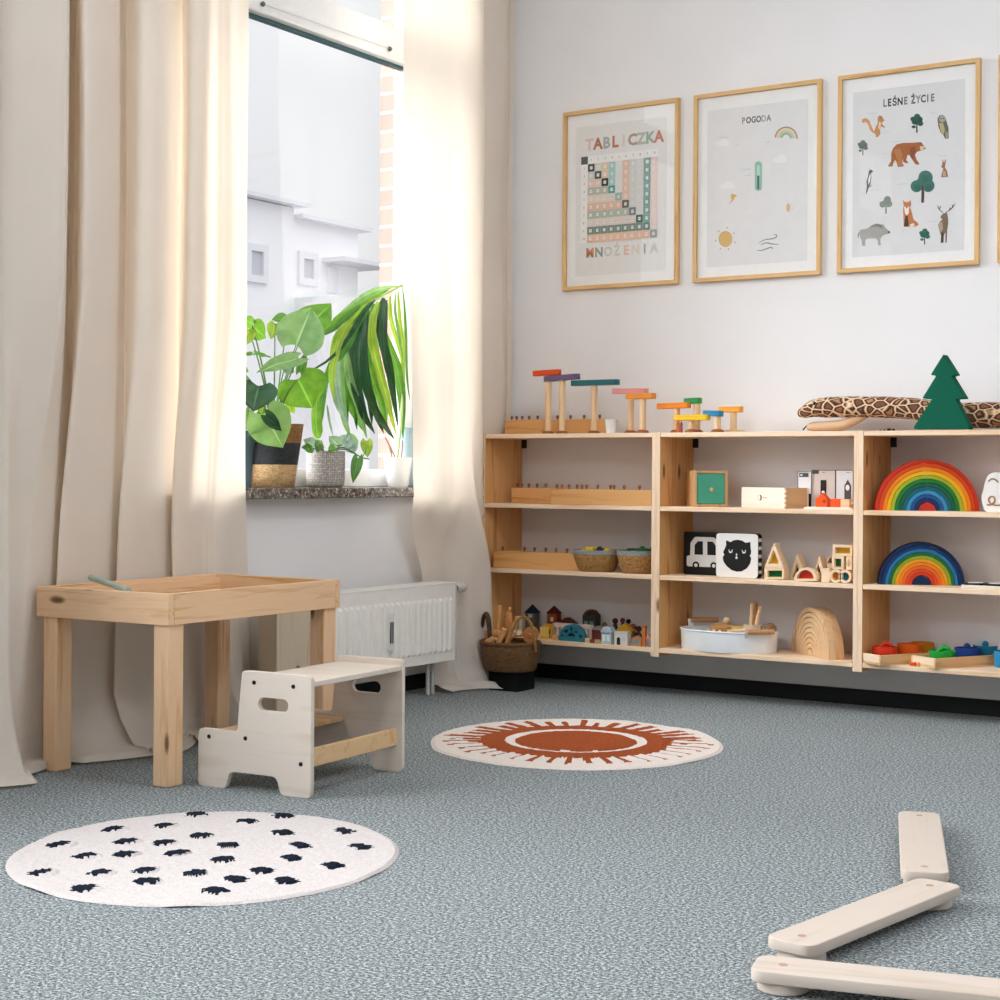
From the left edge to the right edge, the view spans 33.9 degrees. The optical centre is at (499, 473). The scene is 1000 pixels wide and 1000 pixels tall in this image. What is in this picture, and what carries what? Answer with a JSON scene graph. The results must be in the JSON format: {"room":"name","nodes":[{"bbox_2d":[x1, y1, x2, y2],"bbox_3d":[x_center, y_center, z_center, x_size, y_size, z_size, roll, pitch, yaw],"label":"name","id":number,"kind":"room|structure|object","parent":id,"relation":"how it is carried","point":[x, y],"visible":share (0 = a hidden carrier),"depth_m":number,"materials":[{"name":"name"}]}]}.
{"room":"children's room","nodes":[
{"label":"children's room","id":0,"kind":"room"},
{"bbox_2d":[246,0,425,683],"bbox_3d":[-2.432,-0.787,3.267,0.230,3.200,8.600,0,0,33],"label":"wall","id":1,"kind":"structure","parent":0,"point":[356,542],"depth_m":6.02,"materials":[{"name":"paint"}]},
{"bbox_2d":[246,487,413,498],"bbox_3d":[-0.739,0.067,5.689,0.174,0.037,1.795,0,0,33],"label":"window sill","id":2,"kind":"structure","parent":1,"relation":"attached to","point":[296,492],"depth_m":5.75,"materials":[{"name":"stone"}]},
{"bbox_2d":[245,430,254,487],"bbox_3d":[-0.870,-0.049,5.594,0.092,0.194,0.092,0,0,33],"label":"planter","id":3,"kind":"object","parent":2,"relation":"on","point":[249,441],"visible":0.28,"depth_m":5.56,"materials":[{"name":"paint"}]},
{"bbox_2d":[245,303,331,487],"bbox_3d":[-0.715,-0.285,5.670,0.244,0.667,0.602,0,0,33],"label":"potted plant","id":4,"kind":"object","parent":2,"relation":"on","point":[277,444],"visible":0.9,"depth_m":5.59,"materials":[{"name":"green plant"}]},
{"bbox_2d":[301,433,372,487],"bbox_3d":[-0.617,-0.051,5.823,0.168,0.202,0.344,0,0,33],"label":"potted plant","id":5,"kind":"object","parent":2,"relation":"on","point":[324,469],"visible":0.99,"depth_m":5.79,"materials":[{"name":"silver plant"}]},
{"bbox_2d":[302,284,411,486],"bbox_3d":[-0.517,-0.337,5.958,0.133,0.775,0.749,0,0,26],"label":"potted plant","id":6,"kind":"object","parent":2,"relation":"on","point":[350,372],"visible":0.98,"depth_m":6.01,"materials":[{"name":"green plant"}]},
{"bbox_2d":[400,428,412,486],"bbox_3d":[-0.350,-0.062,6.385,0.082,0.227,0.082,0,0,33],"label":"vase","id":7,"kind":"object","parent":2,"relation":"on","point":[407,439],"visible":0.29,"depth_m":6.35,"materials":[{"name":"glass"}]},
{"bbox_2d":[249,0,411,486],"bbox_3d":[-0.810,-1.064,5.741,0.094,2.224,1.675,0,0,33],"label":"window","id":8,"kind":"structure","parent":1,"relation":"in","point":[326,22],"depth_m":6.21,"materials":[{"name":"paint"}]},
{"bbox_2d":[355,672,436,692],"bbox_3d":[-2.341,0.786,3.200,0.013,0.056,8.600,0,0,33],"label":"baseboard","id":9,"kind":"structure","parent":1,"relation":"attached to","point":[415,681],"depth_m":6.25,"materials":[{"name":"paint"}]},
{"bbox_2d":[0,677,999,999],"bbox_3d":[0.461,0.833,1.376,7.300,0.001,9.200,0,0,33],"label":"floor","id":10,"kind":"structure","parent":0,"point":[503,882],"depth_m":3.46,"materials":[{"name":"carpet"}]},
{"bbox_2d":[37,574,339,787],"bbox_3d":[-0.882,0.569,4.722,0.490,0.509,0.738,0,0,32],"label":"table","id":11,"kind":"object","parent":10,"relation":"on","point":[165,603],"visible":0.94,"depth_m":4.52,"materials":[{"name":"brown wood"}]},
{"bbox_2d":[88,575,131,590],"bbox_3d":[-1.076,0.304,4.518,0.018,0.038,0.268,0,0,-36],"label":"wooden rod","id":12,"kind":"object","parent":11,"relation":"on","point":[93,578],"visible":0.93,"depth_m":4.51,"materials":[{"name":"paint"}]},
{"bbox_2d":[5,811,398,906],"bbox_3d":[-0.636,0.820,3.551,0.841,0.009,0.858,0,0,33],"label":"round rug","id":13,"kind":"object","parent":10,"relation":"on","point":[197,858],"visible":1,"depth_m":3.48,"materials":[{"name":"white fabric"}]},
{"bbox_2d":[259,610,310,711],"bbox_3d":[-0.677,0.625,5.303,0.075,0.400,0.224,0,0,33],"label":"storage box","id":14,"kind":"object","parent":10,"relation":"on","point":[284,639],"visible":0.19,"depth_m":5.22,"materials":[{"name":"brown wood"}]},
{"bbox_2d":[198,655,404,798],"bbox_3d":[-0.531,0.670,4.442,0.364,0.313,0.449,0,0,29],"label":"step stool","id":15,"kind":"object","parent":10,"relation":"on","point":[287,746],"visible":1,"depth_m":4.30,"materials":[{"name":"white wood"}]},
{"bbox_2d":[249,581,466,694],"bbox_3d":[-0.496,0.616,5.848,0.214,0.418,1.177,0,0,33],"label":"radiator","id":16,"kind":"object","parent":10,"relation":"on","point":[414,623],"visible":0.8,"depth_m":5.90,"materials":[{"name":"metal"}]},
{"bbox_2d":[489,670,534,691],"bbox_3d":[0.045,0.793,6.315,0.130,0.074,0.125,0,0,33],"label":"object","id":17,"kind":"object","parent":10,"relation":"on","point":[512,682],"depth_m":6.26,"materials":[{"name":"paint"}]},
{"bbox_2d":[479,612,541,672],"bbox_3d":[0.039,0.646,6.305,0.242,0.219,0.232,0,0,1],"label":"wicker basket","id":18,"kind":"object","parent":17,"relation":"on","point":[516,655],"visible":0.93,"depth_m":6.22,"materials":[{"name":"wicker"}]},
{"bbox_2d":[497,605,502,629],"bbox_3d":[-0.002,0.579,6.356,0.026,0.136,0.019,0,0,33],"label":"wooden rod","id":19,"kind":"object","parent":18,"relation":"in","point":[500,607],"visible":0.82,"depth_m":6.35,"materials":[{"name":"brown wood"}]},
{"bbox_2d":[503,607,513,639],"bbox_3d":[0.033,0.578,6.321,0.044,0.127,0.035,0,0,33],"label":"pin","id":20,"kind":"object","parent":18,"relation":"in","point":[508,617],"visible":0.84,"depth_m":6.31,"materials":[{"name":"brown wood"}]},
{"bbox_2d":[523,627,538,642],"bbox_3d":[0.118,0.616,6.265,0.068,0.063,0.034,0,0,33],"label":"disc","id":21,"kind":"object","parent":18,"relation":"in","point":[527,635],"visible":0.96,"depth_m":6.26,"materials":[{"name":"brown wood"}]},
{"bbox_2d":[431,719,722,770],"bbox_3d":[0.233,0.826,5.059,0.912,0.009,0.932,0,0,33],"label":"round rug","id":22,"kind":"object","parent":10,"relation":"on","point":[554,744],"visible":1,"depth_m":4.99,"materials":[{"name":"fabric"}]},
{"bbox_2d":[768,878,959,960],"bbox_3d":[0.674,0.814,2.991,0.095,0.041,0.566,0,0,42],"label":"beam","id":23,"kind":"structure","parent":10,"relation":"on","point":[812,938],"depth_m":2.94,"materials":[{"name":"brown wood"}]},
{"bbox_2d":[751,955,999,999],"bbox_3d":[0.708,0.815,2.562,0.625,0.041,0.095,0,0,19],"label":"beam","id":24,"kind":"structure","parent":10,"relation":"on","point":[780,976],"depth_m":2.58,"materials":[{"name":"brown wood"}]},
{"bbox_2d":[898,811,948,882],"bbox_3d":[0.918,0.816,3.570,0.095,0.041,0.607,0,0,13],"label":"beam","id":25,"kind":"structure","parent":10,"relation":"on","point":[922,849],"depth_m":3.49,"materials":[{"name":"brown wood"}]},
{"bbox_2d":[511,0,999,699],"bbox_3d":[2.733,-0.751,5.124,7.000,3.200,0.150,0,0,33],"label":"wall","id":26,"kind":"structure","parent":0,"point":[768,347],"depth_m":6.21,"materials":[{"name":"paint"}]},
{"bbox_2d":[482,432,655,656],"bbox_3d":[0.327,0.262,6.427,0.779,0.834,0.279,0,0,33],"label":"shelf unit","id":27,"kind":"object","parent":26,"relation":"attached to","point":[502,453],"visible":0.57,"depth_m":6.55,"materials":[{"name":"brown wood"}]},
{"bbox_2d":[524,604,540,631],"bbox_3d":[0.132,0.588,6.671,0.056,0.115,0.043,0,0,33],"label":"house","id":28,"kind":"object","parent":27,"relation":"on","point":[532,612],"visible":0.77,"depth_m":6.66,"materials":[{"name":"paint"}]},
{"bbox_2d":[493,546,579,570],"bbox_3d":[0.164,0.333,6.440,0.411,0.085,0.070,0,0,33],"label":"block","id":29,"kind":"object","parent":27,"relation":"on","point":[502,558],"visible":0.94,"depth_m":6.42,"materials":[{"name":"brown wood"}]},
{"bbox_2d":[511,483,567,503],"bbox_3d":[0.160,0.079,6.551,0.229,0.080,0.070,0,0,33],"label":"block","id":30,"kind":"object","parent":27,"relation":"on","point":[518,495],"visible":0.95,"depth_m":6.54,"materials":[{"name":"brown wood"}]},
{"bbox_2d":[540,626,548,639],"bbox_3d":[0.173,0.622,6.394,0.028,0.048,0.021,0,0,33],"label":"house","id":31,"kind":"object","parent":27,"relation":"on","point":[544,631],"visible":1,"depth_m":6.38,"materials":[{"name":"paint"}]},
{"bbox_2d":[533,369,560,433],"bbox_3d":[0.184,-0.282,6.453,0.123,0.254,0.050,0,0,33],"label":"tower","id":32,"kind":"object","parent":27,"relation":"on","point":[552,372],"visible":0.98,"depth_m":6.44,"materials":[{"name":"brown wood"}]},
{"bbox_2d":[547,605,561,623],"bbox_3d":[0.218,0.588,6.603,0.053,0.116,0.043,0,0,33],"label":"house","id":33,"kind":"object","parent":27,"relation":"on","point":[554,614],"visible":0.67,"depth_m":6.59,"materials":[{"name":"paint"}]},
{"bbox_2d":[505,414,605,433],"bbox_3d":[0.232,-0.194,6.547,0.464,0.079,0.070,0,0,33],"label":"block","id":34,"kind":"object","parent":27,"relation":"on","point":[583,425],"visible":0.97,"depth_m":6.54,"materials":[{"name":"brown wood"}]},
{"bbox_2d":[544,374,579,433],"bbox_3d":[0.241,-0.272,6.416,0.158,0.235,0.050,0,0,33],"label":"tower","id":35,"kind":"object","parent":27,"relation":"on","point":[562,379],"visible":0.98,"depth_m":6.40,"materials":[{"name":"brown wood"}]},
{"bbox_2d":[558,624,586,641],"bbox_3d":[0.282,0.614,6.327,0.119,0.066,0.026,0,0,33],"label":"bridge","id":36,"kind":"object","parent":27,"relation":"on","point":[571,632],"visible":1,"depth_m":6.32,"materials":[{"name":"paint"}]},
{"bbox_2d":[552,623,593,638],"bbox_3d":[0.285,0.618,6.413,0.172,0.058,0.030,0,0,33],"label":"house","id":37,"kind":"object","parent":27,"relation":"on","point":[558,627],"visible":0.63,"depth_m":6.39,"materials":[{"name":"paint"}]},
{"bbox_2d":[583,609,600,626],"bbox_3d":[0.363,0.593,6.503,0.066,0.109,0.066,0,0,33],"label":"house","id":38,"kind":"object","parent":27,"relation":"on","point":[591,616],"visible":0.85,"depth_m":6.48,"materials":[{"name":"paint"}]},
{"bbox_2d":[571,379,619,432],"bbox_3d":[0.367,-0.257,6.334,0.209,0.208,0.050,0,0,33],"label":"tower","id":39,"kind":"object","parent":27,"relation":"on","point":[594,384],"visible":0.94,"depth_m":6.33,"materials":[{"name":"brown wood"}]},
{"bbox_2d":[572,549,619,571],"bbox_3d":[0.374,0.335,6.327,0.191,0.083,0.191,0,0,33],"label":"straw basket","id":40,"kind":"object","parent":27,"relation":"on","point":[586,560],"visible":0.87,"depth_m":6.25,"materials":[{"name":"wicker"}]},
{"bbox_2d":[592,625,602,639],"bbox_3d":[0.384,0.619,6.364,0.048,0.057,0.048,0,0,33],"label":"house","id":41,"kind":"object","parent":27,"relation":"on","point":[596,634],"visible":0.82,"depth_m":6.35,"materials":[{"name":"paint"}]},
{"bbox_2d":[551,484,651,505],"bbox_3d":[0.400,0.082,6.264,0.441,0.078,0.070,0,0,33],"label":"block","id":42,"kind":"object","parent":27,"relation":"on","point":[561,496],"visible":1,"depth_m":6.24,"materials":[{"name":"brown wood"}]},
{"bbox_2d":[600,626,615,643],"bbox_3d":[0.412,0.615,6.241,0.048,0.065,0.043,0,0,33],"label":"house","id":43,"kind":"object","parent":27,"relation":"on","point":[607,632],"visible":1,"depth_m":6.23,"materials":[{"name":"paint"}]},
{"bbox_2d":[604,419,617,432],"bbox_3d":[0.422,-0.180,6.238,0.051,0.054,0.051,0,0,33],"label":"cup","id":44,"kind":"object","parent":27,"relation":"on","point":[610,424],"visible":1,"depth_m":6.22,"materials":[{"name":"paint"}]},
{"bbox_2d":[614,631,631,645],"bbox_3d":[0.464,0.623,6.204,0.059,0.050,0.033,0,0,33],"label":"house","id":45,"kind":"object","parent":27,"relation":"on","point":[620,637],"visible":1,"depth_m":6.19,"materials":[{"name":"paint"}]},
{"bbox_2d":[616,623,634,637],"bbox_3d":[0.482,0.614,6.312,0.069,0.070,0.039,0,0,33],"label":"house","id":46,"kind":"object","parent":27,"relation":"on","point":[625,627],"visible":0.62,"depth_m":6.30,"materials":[{"name":"paint"}]},
{"bbox_2d":[612,388,648,432],"bbox_3d":[0.497,-0.239,6.262,0.152,0.174,0.050,0,0,33],"label":"tower","id":47,"kind":"object","parent":27,"relation":"on","point":[630,421],"visible":0.87,"depth_m":6.25,"materials":[{"name":"brown wood"}]},
{"bbox_2d":[616,549,650,573],"bbox_3d":[0.525,0.335,6.223,0.165,0.086,0.165,0,0,33],"label":"straw basket","id":48,"kind":"object","parent":27,"relation":"on","point":[630,562],"visible":0.71,"depth_m":6.16,"materials":[{"name":"wicker"}]},
{"bbox_2d":[631,635,642,646],"bbox_3d":[0.516,0.629,6.160,0.048,0.040,0.026,0,0,33],"label":"house","id":49,"kind":"object","parent":27,"relation":"on","point":[637,640],"visible":1,"depth_m":6.15,"materials":[{"name":"paint"}]},
{"bbox_2d":[626,393,655,432],"bbox_3d":[0.530,-0.227,6.174,0.121,0.149,0.050,0,0,33],"label":"tower","id":50,"kind":"object","parent":27,"relation":"on","point":[642,397],"visible":0.99,"depth_m":6.16,"materials":[{"name":"brown wood"}]},
{"bbox_2d":[562,97,680,290],"bbox_3d":[0.476,-1.097,6.492,0.520,0.720,0.020,0,0,33],"label":"framed print","id":51,"kind":"object","parent":26,"relation":"attached to","point":[621,210],"visible":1,"depth_m":6.49,"materials":[{"name":"white paper"}]},
{"bbox_2d":[655,431,858,671],"bbox_3d":[0.984,0.267,5.999,0.786,0.834,0.279,0,0,33],"label":"shelf unit","id":52,"kind":"object","parent":26,"relation":"attached to","point":[674,451],"visible":0.66,"depth_m":6.09,"materials":[{"name":"brown wood"}]},
{"bbox_2d":[657,402,690,432],"bbox_3d":[0.651,-0.209,6.149,0.136,0.114,0.050,0,0,33],"label":"tower","id":53,"kind":"object","parent":52,"relation":"on","point":[676,407],"visible":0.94,"depth_m":6.13,"materials":[{"name":"brown wood"}]},
{"bbox_2d":[674,414,709,431],"bbox_3d":[0.710,-0.184,6.057,0.141,0.066,0.050,0,0,33],"label":"tower","id":54,"kind":"object","parent":52,"relation":"on","point":[691,418],"visible":0.99,"depth_m":6.05,"materials":[{"name":"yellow wood"}]},
{"bbox_2d":[684,398,702,431],"bbox_3d":[0.724,-0.217,6.125,0.078,0.132,0.050,0,0,33],"label":"tower","id":55,"kind":"object","parent":52,"relation":"on","point":[696,401],"visible":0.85,"depth_m":6.11,"materials":[{"name":"brown wood"}]},
{"bbox_2d":[684,531,724,575],"bbox_3d":[0.764,0.299,6.122,0.169,0.161,0.015,0,0,33],"label":"board","id":56,"kind":"object","parent":52,"relation":"on","point":[699,547],"visible":0.84,"depth_m":6.12,"materials":[{"name":"cardboard"}]},
{"bbox_2d":[687,537,715,568],"bbox_3d":[0.761,0.297,6.115,0.145,0.119,0.002,0,0,33],"label":"print","id":57,"kind":"object","parent":56,"relation":"attached to","point":[701,551],"depth_m":6.12,"materials":[{"name":"paper"}]},
{"bbox_2d":[687,471,727,506],"bbox_3d":[0.774,0.056,6.110,0.127,0.134,0.137,0,0,-7],"label":"toy box","id":58,"kind":"object","parent":52,"relation":"on","point":[704,488],"visible":0.95,"depth_m":6.06,"materials":[{"name":"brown wood"}]},
{"bbox_2d":[703,410,723,431],"bbox_3d":[0.784,-0.191,6.020,0.082,0.081,0.050,0,0,33],"label":"tower","id":59,"kind":"object","parent":52,"relation":"on","point":[717,415],"visible":1,"depth_m":6.00,"materials":[{"name":"brown wood"}]},
{"bbox_2d":[680,617,778,653],"bbox_3d":[0.851,0.597,6.044,0.403,0.108,0.242,0,0,33],"label":"tub","id":60,"kind":"object","parent":52,"relation":"on","point":[693,637],"visible":0.83,"depth_m":5.94,"materials":[{"name":"paint"}]},
{"bbox_2d":[707,617,731,631],"bbox_3d":[0.826,0.589,6.076,0.100,0.114,0.085,0,0,33],"label":"turtle","id":61,"kind":"object","parent":60,"relation":"in","point":[721,627],"visible":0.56,"depth_m":6.05,"materials":[{"name":"brown wood"}]},
{"bbox_2d":[718,406,744,431],"bbox_3d":[0.863,-0.199,6.060,0.094,0.097,0.097,0,0,-15],"label":"tower","id":62,"kind":"object","parent":52,"relation":"on","point":[732,410],"visible":0.91,"depth_m":6.05,"materials":[{"name":"brown wood"}]},
{"bbox_2d":[716,533,761,578],"bbox_3d":[0.872,0.299,5.981,0.168,0.162,0.037,0,0,33],"label":"board","id":63,"kind":"object","parent":52,"relation":"on","point":[738,555],"visible":1,"depth_m":5.96,"materials":[{"name":"paint"}]},
{"bbox_2d":[723,540,750,571],"bbox_3d":[0.862,0.299,5.966,0.114,0.117,0.002,0,0,33],"label":"print","id":64,"kind":"object","parent":63,"relation":"attached to","point":[736,553],"depth_m":5.97,"materials":[{"name":"paint"}]},
{"bbox_2d":[742,487,808,508],"bbox_3d":[0.998,0.088,5.951,0.116,0.074,0.228,0,0,-34],"label":"wooden box","id":65,"kind":"object","parent":52,"relation":"on","point":[752,497],"visible":0.99,"depth_m":5.88,"materials":[{"name":"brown wood"}]},
{"bbox_2d":[764,568,788,578],"bbox_3d":[0.994,0.360,5.891,0.075,0.042,0.045,0,0,33],"label":"block","id":66,"kind":"object","parent":52,"relation":"on","point":[769,573],"visible":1,"depth_m":5.88,"materials":[{"name":"brown wood"}]},
{"bbox_2d":[764,543,787,567],"bbox_3d":[0.994,0.295,5.891,0.074,0.091,0.045,0,0,33],"label":"block","id":67,"kind":"object","parent":66,"relation":"on","point":[776,559],"visible":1,"depth_m":5.88,"materials":[{"name":"brown wood"}]},
{"bbox_2d":[789,554,806,578],"bbox_3d":[1.084,0.336,5.921,0.074,0.090,0.045,0,0,33],"label":"block","id":68,"kind":"object","parent":52,"relation":"on","point":[799,563],"visible":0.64,"depth_m":5.91,"materials":[{"name":"brown wood"}]},
{"bbox_2d":[798,471,811,506],"bbox_3d":[1.097,0.059,5.902,0.054,0.133,0.008,0,0,33],"label":"picture card","id":69,"kind":"object","parent":52,"relation":"on","point":[804,478],"visible":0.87,"depth_m":5.90,"materials":[{"name":"paint"}]},
{"bbox_2d":[794,567,820,580],"bbox_3d":[1.090,0.357,5.802,0.085,0.049,0.045,0,0,33],"label":"block","id":70,"kind":"object","parent":52,"relation":"on","point":[809,573],"visible":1,"depth_m":5.79,"materials":[{"name":"brown wood"}]},
{"bbox_2d":[792,607,843,659],"bbox_3d":[1.139,0.567,5.883,0.060,0.172,0.282,0,0,-17],"label":"arches","id":71,"kind":"object","parent":52,"relation":"on","point":[817,632],"visible":1,"depth_m":5.83,"materials":[{"name":"brown wood"}]},
{"bbox_2d":[815,555,827,574],"bbox_3d":[1.148,0.337,5.850,0.052,0.090,0.045,0,0,33],"label":"block","id":72,"kind":"object","parent":52,"relation":"on","point":[821,563],"visible":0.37,"depth_m":5.84,"materials":[{"name":"brown wood"}]},
{"bbox_2d":[812,470,835,506],"bbox_3d":[1.159,0.057,5.868,0.091,0.139,0.008,0,0,33],"label":"picture card","id":73,"kind":"object","parent":52,"relation":"on","point":[822,480],"visible":0.8,"depth_m":5.87,"materials":[{"name":"paint"}]},
{"bbox_2d":[812,470,825,493],"bbox_3d":[1.144,0.036,5.873,0.054,0.096,0.001,0,0,33],"label":"print","id":74,"kind":"object","parent":73,"relation":"attached to","point":[818,476],"depth_m":5.88,"materials":[{"name":"paint"}]},
{"bbox_2d":[821,568,833,581],"bbox_3d":[1.153,0.357,5.766,0.032,0.049,0.040,0,0,33],"label":"block","id":75,"kind":"object","parent":52,"relation":"on","point":[825,572],"visible":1,"depth_m":5.75,"materials":[{"name":"brown wood"}]},
{"bbox_2d":[804,506,853,509],"bbox_3d":[1.170,0.122,5.774,0.185,0.008,0.085,0,0,33],"label":"wooden tray","id":76,"kind":"object","parent":52,"relation":"on","point":[814,507],"visible":0.8,"depth_m":5.73,"materials":[{"name":"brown wood"}]},
{"bbox_2d":[816,491,829,506],"bbox_3d":[1.142,0.090,5.793,0.042,0.059,0.033,0,0,33],"label":"house","id":77,"kind":"object","parent":76,"relation":"on","point":[822,500],"visible":1,"depth_m":5.78,"materials":[{"name":"paint"}]},
{"bbox_2d":[829,569,842,582],"bbox_3d":[1.182,0.359,5.741,0.047,0.047,0.035,0,0,33],"label":"block","id":78,"kind":"object","parent":52,"relation":"on","point":[834,574],"visible":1,"depth_m":5.73,"materials":[{"name":"brown wood"}]},
{"bbox_2d":[832,556,846,569],"bbox_3d":[1.191,0.312,5.745,0.043,0.046,0.040,0,0,33],"label":"block","id":79,"kind":"object","parent":78,"relation":"on","point":[838,562],"visible":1,"depth_m":5.73,"materials":[{"name":"brown wood"}]},
{"bbox_2d":[833,544,852,556],"bbox_3d":[1.206,0.269,5.736,0.072,0.039,0.040,0,0,33],"label":"block","id":80,"kind":"object","parent":79,"relation":"on","point":[838,549],"visible":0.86,"depth_m":5.73,"materials":[{"name":"brown wood"}]},
{"bbox_2d":[835,470,853,506],"bbox_3d":[1.224,0.057,5.820,0.066,0.139,0.008,0,0,33],"label":"picture card","id":81,"kind":"object","parent":52,"relation":"on","point":[844,489],"visible":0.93,"depth_m":5.82,"materials":[{"name":"paper"}]},
{"bbox_2d":[844,472,850,498],"bbox_3d":[1.232,0.057,5.810,0.025,0.124,0.001,0,0,33],"label":"print","id":82,"kind":"object","parent":81,"relation":"attached to","point":[847,475],"depth_m":5.81,"materials":[{"name":"paper"}]},
{"bbox_2d":[839,570,852,582],"bbox_3d":[1.211,0.359,5.722,0.047,0.047,0.035,0,0,33],"label":"block","id":83,"kind":"object","parent":52,"relation":"on","point":[847,574],"visible":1,"depth_m":5.71,"materials":[{"name":"brown wood"}]},
{"bbox_2d":[797,396,999,430],"bbox_3d":[1.503,-0.211,5.690,0.998,0.126,0.123,0,0,33],"label":"snake","id":84,"kind":"object","parent":52,"relation":"on","point":[855,409],"visible":0.85,"depth_m":5.77,"materials":[{"name":"fabric"}]},
{"bbox_2d":[692,78,822,282],"bbox_3d":[0.966,-1.093,6.173,0.520,0.720,0.020,0,0,33],"label":"framed print","id":85,"kind":"object","parent":26,"relation":"attached to","point":[758,151],"visible":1,"depth_m":6.17,"materials":[{"name":"white paper"}]},
{"bbox_2d":[535,663,999,716],"bbox_3d":[2.804,0.821,4.974,6.700,0.056,0.013,0,0,33],"label":"baseboard","id":86,"kind":"structure","parent":26,"relation":"attached to","point":[937,703],"depth_m":6.12,"materials":[{"name":"paint"}]},
{"bbox_2d":[837,57,981,273],"bbox_3d":[1.455,-1.090,5.854,0.520,0.720,0.020,0,0,33],"label":"framed print","id":87,"kind":"object","parent":26,"relation":"attached to","point":[909,150],"visible":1,"depth_m":5.85,"materials":[{"name":"white paper"}]},
{"bbox_2d":[857,430,999,677],"bbox_3d":[1.643,0.271,5.570,0.786,0.834,0.279,0,0,33],"label":"shelf unit","id":88,"kind":"object","parent":26,"relation":"attached to","point":[873,624],"visible":0.77,"depth_m":5.67,"materials":[{"name":"brown wood"}]},
{"bbox_2d":[862,651,928,665],"bbox_3d":[1.384,0.638,5.703,0.270,0.034,0.135,0,0,-27],"label":"tray","id":89,"kind":"object","parent":88,"relation":"on","point":[869,658],"visible":0.53,"depth_m":5.62,"materials":[{"name":"brown wood"}]},
{"bbox_2d":[872,641,896,654],"bbox_3d":[1.334,0.612,5.684,0.086,0.066,0.086,0,0,33],"label":"bowl","id":90,"kind":"object","parent":89,"relation":"on","point":[886,648],"visible":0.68,"depth_m":5.65,"materials":[{"name":"paint"}]},
{"bbox_2d":[897,643,921,653],"bbox_3d":[1.433,0.621,5.735,0.086,0.050,0.086,0,0,33],"label":"bowl","id":91,"kind":"object","parent":89,"relation":"on","point":[902,648],"visible":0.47,"depth_m":5.70,"materials":[{"name":"paint"}]},
{"bbox_2d":[910,641,933,652],"bbox_3d":[1.491,0.621,5.791,0.082,0.050,0.082,0,0,33],"label":"bowl","id":92,"kind":"object","parent":89,"relation":"on","point":[926,646],"visible":0.38,"depth_m":5.75,"materials":[{"name":"paint"}]},
{"bbox_2d":[877,542,964,585],"bbox_3d":[1.456,0.310,5.675,0.291,0.147,0.065,0,0,8],"label":"rainbow","id":93,"kind":"object","parent":88,"relation":"on","point":[907,564],"visible":1,"depth_m":5.64,"materials":[{"name":"paint"}]},
{"bbox_2d":[873,459,978,510],"bbox_3d":[1.473,0.040,5.666,0.350,0.177,0.065,0,0,8],"label":"rainbow","id":94,"kind":"object","parent":88,"relation":"on","point":[904,488],"visible":1,"depth_m":5.63,"materials":[{"name":"paint"}]},
{"bbox_2d":[914,355,972,428],"bbox_3d":[1.503,-0.275,5.556,0.190,0.252,0.045,0,0,33],"label":"tree","id":95,"kind":"object","parent":88,"relation":"on","point":[945,410],"visible":1,"depth_m":5.53,"materials":[{"name":"paint"}]},
{"bbox_2d":[911,654,993,668],"bbox_3d":[1.565,0.639,5.622,0.300,0.034,0.120,0,0,-28],"label":"tray","id":96,"kind":"object","parent":88,"relation":"on","point":[924,660],"visible":0.69,"depth_m":5.56,"materials":[{"name":"brown wood"}]},
{"bbox_2d":[929,645,955,657],"bbox_3d":[1.510,0.615,5.593,0.088,0.063,0.088,0,0,33],"label":"bowl","id":97,"kind":"object","parent":96,"relation":"on","point":[944,651],"visible":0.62,"depth_m":5.57,"materials":[{"name":"paint"}]},
{"bbox_2d":[954,643,979,656],"bbox_3d":[1.613,0.616,5.660,0.086,0.062,0.086,0,0,33],"label":"bowl","id":98,"kind":"object","parent":96,"relation":"on","point":[966,650],"visible":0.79,"depth_m":5.63,"materials":[{"name":"paint"}]},
{"bbox_2d":[973,641,996,655],"bbox_3d":[1.690,0.615,5.708,0.084,0.066,0.084,0,0,33],"label":"bowl","id":99,"kind":"object","parent":96,"relation":"on","point":[985,649],"visible":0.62,"depth_m":5.67,"materials":[{"name":"paint"}]},
{"bbox_2d":[961,582,999,589],"bbox_3d":[1.693,0.376,5.448,0.300,0.019,0.090,0,0,33],"label":"tray","id":100,"kind":"object","parent":88,"relation":"on","point":[967,585],"visible":1,"depth_m":5.46,"materials":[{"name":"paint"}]},
{"bbox_2d":[981,473,999,511],"bbox_3d":[1.667,0.063,5.451,0.129,0.133,0.017,0,0,33],"label":"board","id":101,"kind":"object","parent":88,"relation":"on","point":[990,498],"visible":1,"depth_m":5.46,"materials":[{"name":"paint"}]},
{"bbox_2d":[997,55,999,263],"bbox_3d":[1.945,-1.087,5.535,0.520,0.720,0.020,0,0,33],"label":"framed print","id":102,"kind":"object","parent":26,"relation":"attached to","point":[998,213],"visible":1,"depth_m":5.67,"materials":[{"name":"brown wood"}]},
{"bbox_3d":[0.385,-2.417,1.500,7.000,0.100,8.700,0,0,33],"label":"ceiling","id":103,"kind":"structure","parent":0,"visible":0},
{"bbox_2d":[0,0,250,786],"bbox_3d":[-1.129,-0.772,4.730,0.333,3.172,1.444,0,0,33],"label":"curtain","id":104,"kind":"object","parent":103,"relation":"hanging from","point":[124,123],"visible":0.77,"depth_m":4.82,"materials":[{"name":"fabric"}]},
{"bbox_2d":[404,0,513,691],"bbox_3d":[-0.107,-0.765,6.308,0.313,3.172,0.906,0,0,33],"label":"curtain","id":105,"kind":"object","parent":103,"relation":"hanging from","point":[459,54],"visible":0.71,"depth_m":6.24,"materials":[{"name":"fabric"}]},
{"label":"outside","id":106,"kind":"structure","parent":0,"visible":0},
{"bbox_2d":[246,190,379,468],"bbox_3d":[-6.625,1.052,28.432,7.100,11.465,7.407,0,0,33],"label":"building","id":107,"kind":"structure","parent":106,"point":[295,262],"depth_m":28.08,"materials":[{"name":"paint"}]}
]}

